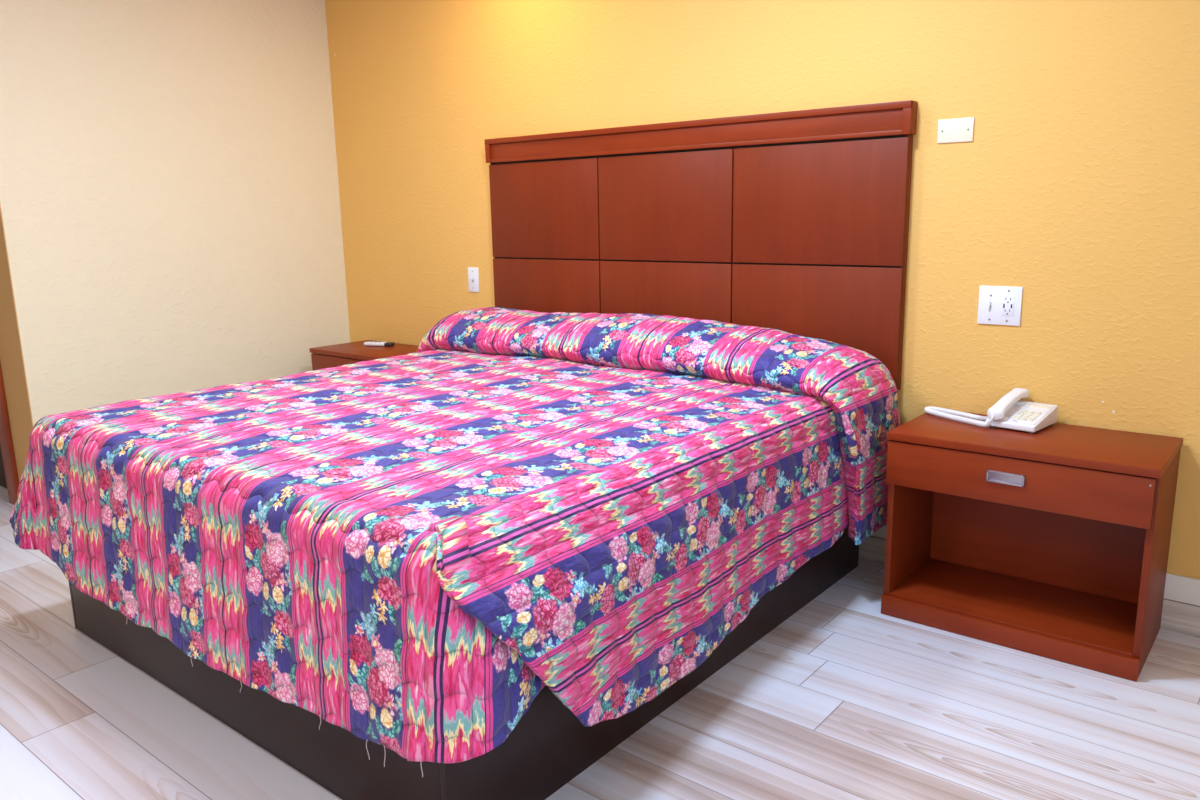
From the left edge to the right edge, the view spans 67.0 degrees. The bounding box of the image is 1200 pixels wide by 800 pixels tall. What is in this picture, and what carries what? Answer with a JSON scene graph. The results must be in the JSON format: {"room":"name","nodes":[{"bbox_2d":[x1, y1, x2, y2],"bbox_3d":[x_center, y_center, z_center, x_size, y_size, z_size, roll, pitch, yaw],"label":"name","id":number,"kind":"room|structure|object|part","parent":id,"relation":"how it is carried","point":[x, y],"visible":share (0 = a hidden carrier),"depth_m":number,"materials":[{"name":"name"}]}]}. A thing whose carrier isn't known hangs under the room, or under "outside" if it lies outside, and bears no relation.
{"room":"hotel room","nodes":[
{"label":"hotel room","id":0,"kind":"room"},
{"bbox_2d":[0,205,33,482],"bbox_3d":[-3.507,-0.906,4.782,2.230,2.720,0.100,8,15,38],"label":"wall","id":1,"kind":"structure","parent":0,"point":[11,354],"depth_m":4.25,"materials":[{"name":"beige paint"}]},
{"bbox_2d":[0,446,6,487],"bbox_3d":[-3.280,-0.537,4.703,0.845,2.000,0.040,8,15,38],"label":"door","id":2,"kind":"structure","parent":1,"relation":"in","point":[2,472],"depth_m":4.77,"materials":[{"name":"brown wood"}]},
{"bbox_2d":[0,362,18,504],"bbox_3d":[-3.301,-0.590,4.667,1.115,2.140,0.122,8,15,38],"label":"trim","id":3,"kind":"structure","parent":1,"relation":"attached to","point":[6,442],"depth_m":4.45,"materials":[{"name":"brown wood"}]},
{"bbox_2d":[0,0,349,425],"bbox_3d":[-2.115,-0.937,4.803,0.100,2.720,1.886,8,15,38],"label":"wall","id":4,"kind":"structure","parent":0,"point":[170,199],"depth_m":4.60,"materials":[{"name":"beige paint"}]},
{"bbox_2d":[0,486,1199,799],"bbox_3d":[-1.823,0.967,2.538,8.050,0.100,5.600,8,15,38],"label":"floor","id":5,"kind":"structure","parent":0,"point":[845,698],"depth_m":2.47,"materials":[{"name":"beige wood"}]},
{"bbox_2d":[310,340,418,369],"bbox_3d":[-1.203,0.041,5.085,0.783,0.658,0.410,8,15,38],"label":"nightstand","id":6,"kind":"object","parent":5,"relation":"on","point":[330,356],"visible":0.08,"depth_m":5.01,"materials":[{"name":"brown wood"}]},
{"bbox_3d":[-1.327,-0.144,4.903,0.769,0.158,0.020,8,15,38],"label":"drawer","id":7,"kind":"part","parent":6,"relation":"part of","materials":[{"name":"brown wood"}]},
{"bbox_2d":[364,341,394,345],"bbox_3d":[-1.254,-0.320,5.143,0.180,0.023,0.048,3,12,17],"label":"remote control","id":8,"kind":"object","parent":6,"relation":"on","point":[368,343],"visible":1,"depth_m":5.12,"materials":[{"name":"white plastic"}]},
{"bbox_2d":[68,526,858,799],"bbox_3d":[-0.406,0.555,3.314,1.930,0.340,2.121,8,15,38],"label":"bed base","id":9,"kind":"object","parent":5,"relation":"on","point":[549,746],"visible":0.23,"depth_m":2.30,"materials":[{"name":"brown laminate"}]},
{"bbox_3d":[-1.148,0.447,3.905,0.020,0.340,2.121,8,15,38],"label":"panel","id":10,"kind":"part","parent":9,"relation":"part of","materials":[{"name":"brown laminate"}]},
{"bbox_3d":[-1.067,0.732,2.517,1.890,0.340,0.020,8,15,38],"label":"foot panel","id":11,"kind":"part","parent":9,"relation":"part of","materials":[{"name":"brown laminate"}]},
{"bbox_3d":[0.336,0.663,2.723,0.020,0.340,2.121,8,15,38],"label":"panel","id":12,"kind":"part","parent":9,"relation":"part of","materials":[{"name":"brown laminate"}]},
{"bbox_2d":[881,412,1182,680],"bbox_3d":[1.398,0.430,2.990,0.783,0.649,0.450,8,15,38],"label":"nightstand","id":13,"kind":"object","parent":5,"relation":"on","point":[1052,541],"visible":0.97,"depth_m":2.96,"materials":[{"name":"brown wood"}]},
{"bbox_3d":[1.115,0.401,3.239,0.020,0.617,0.417,8,15,38],"label":"panel","id":14,"kind":"part","parent":13,"relation":"part of","materials":[{"name":"brown wood"}]},
{"bbox_2d":[924,388,1057,432],"bbox_3d":[1.319,0.018,3.119,0.238,0.108,0.415,-12,16,-43],"label":"telephone","id":15,"kind":"object","parent":13,"relation":"on","point":[1010,412],"visible":1,"depth_m":3.03,"materials":[{"name":"white plastic"}]},
{"bbox_3d":[1.264,0.044,3.147,0.109,0.046,0.308,-7,13,-26],"label":"coiled cord","id":16,"kind":"part","parent":15,"relation":"part of","materials":[{"name":"white plastic"}]},
{"bbox_3d":[1.436,0.045,3.015,0.171,0.037,0.086,-12,16,-43],"label":"plate","id":17,"kind":"part","parent":15,"relation":"part of","materials":[{"name":"white plastic"}]},
{"bbox_3d":[1.246,0.240,2.784,0.110,0.035,0.011,8,15,38],"label":"handle","id":18,"kind":"part","parent":13,"relation":"part of","materials":[{"name":"silver metal"}]},
{"bbox_2d":[889,558,1137,656],"bbox_3d":[1.408,0.682,3.048,0.735,0.020,0.402,8,15,38],"label":"shelf","id":19,"kind":"object","parent":13,"relation":"attached to","point":[1080,620],"depth_m":3.01,"materials":[{"name":"brown wood"}]},
{"bbox_3d":[1.261,0.249,2.793,0.769,0.148,0.020,8,15,38],"label":"drawer","id":20,"kind":"part","parent":13,"relation":"part of","materials":[{"name":"brown wood"}]},
{"bbox_3d":[1.533,0.376,3.149,0.735,0.547,0.012,8,15,38],"label":"panel","id":21,"kind":"part","parent":13,"relation":"part of","materials":[{"name":"brown wood"}]},
{"bbox_3d":[1.701,0.486,2.771,0.020,0.617,0.417,8,15,38],"label":"panel","id":22,"kind":"part","parent":13,"relation":"part of","materials":[{"name":"brown wood"}]},
{"bbox_2d":[325,0,1199,578],"bbox_3d":[0.747,-0.751,3.649,5.819,2.720,0.100,8,15,38],"label":"wall","id":23,"kind":"structure","parent":0,"point":[1076,186],"depth_m":3.23,"materials":[{"name":"yellow paint"}]},
{"bbox_2d":[468,267,478,291],"bbox_3d":[-0.670,-0.634,4.773,0.078,0.128,0.018,8,15,38],"label":"switch plate","id":24,"kind":"object","parent":23,"relation":"attached to","point":[473,273],"visible":1,"depth_m":4.77,"materials":[{"name":"white plastic"}]},
{"bbox_2d":[484,100,917,389],"bbox_3d":[0.286,-0.664,3.943,2.130,1.036,0.063,8,15,38],"label":"headboard","id":25,"kind":"object","parent":23,"relation":"attached to","point":[793,222],"visible":0.87,"depth_m":3.72,"materials":[{"name":"brown wood"}]},
{"bbox_3d":[-0.274,-0.908,4.340,0.692,0.452,0.016,8,15,38],"label":"panel","id":26,"kind":"part","parent":25,"relation":"part of","materials":[{"name":"brown wood"}]},
{"bbox_3d":[-0.266,-0.458,4.433,0.692,0.454,0.016,8,15,38],"label":"panel","id":27,"kind":"part","parent":25,"relation":"part of","materials":[{"name":"brown wood"}]},
{"bbox_3d":[0.270,-0.829,3.906,0.694,0.452,0.016,8,15,38],"label":"panel","id":28,"kind":"part","parent":25,"relation":"part of","materials":[{"name":"brown wood"}]},
{"bbox_3d":[0.279,-0.378,4.000,0.694,0.454,0.016,8,15,38],"label":"panel","id":29,"kind":"part","parent":25,"relation":"part of","materials":[{"name":"brown wood"}]},
{"bbox_3d":[0.277,-1.115,3.849,2.130,0.113,0.063,8,15,38],"label":"rail","id":30,"kind":"part","parent":25,"relation":"part of","materials":[{"name":"brown wood"}]},
{"bbox_3d":[0.830,-0.298,3.561,0.709,0.454,0.016,8,15,38],"label":"panel","id":31,"kind":"part","parent":25,"relation":"part of","materials":[{"name":"brown wood"}]},
{"bbox_3d":[0.821,-0.748,3.468,0.709,0.452,0.016,8,15,38],"label":"panel","id":32,"kind":"part","parent":25,"relation":"part of","materials":[{"name":"brown wood"}]},
{"bbox_2d":[937,117,973,142],"bbox_3d":[1.231,-0.933,3.138,0.122,0.080,0.008,8,15,38],"label":"blank wall plate","id":33,"kind":"object","parent":23,"relation":"attached to","point":[957,129],"visible":1,"depth_m":3.13,"materials":[{"name":"beige plastic"}]},
{"bbox_2d":[977,285,1022,325],"bbox_3d":[1.384,-0.327,3.140,0.142,0.134,0.016,8,15,38],"label":"outlet plate","id":34,"kind":"object","parent":23,"relation":"attached to","point":[997,305],"visible":1,"depth_m":3.14,"materials":[{"name":"white plastic"}]},
{"bbox_2d":[1002,296,1013,315],"bbox_3d":[1.406,-0.324,3.123,0.037,0.068,0.003,8,15,38],"label":"receptacle","id":35,"kind":"object","parent":34,"relation":"attached to","point":[1007,301],"depth_m":3.12,"materials":[{"name":"white plastic"}]},
{"bbox_2d":[859,525,1199,636],"bbox_3d":[0.696,0.490,3.893,5.717,0.192,0.014,8,15,38],"label":"baseboard","id":36,"kind":"structure","parent":23,"relation":"attached to","point":[1181,601],"depth_m":2.95,"materials":[{"name":"white wood"}]},
{"bbox_3d":[-0.398,0.200,3.259,1.880,0.373,2.085,8,15,38],"label":"mattress","id":37,"kind":"object","parent":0,"visible":0},
{"bbox_2d":[9,307,899,776],"bbox_3d":[-0.437,0.173,3.198,2.291,0.779,2.286,8,15,38],"label":"bedspread","id":38,"kind":"object","parent":37,"relation":"on","point":[403,552],"visible":1,"depth_m":2.40,"materials":[{"name":"fabric"}]}
]}

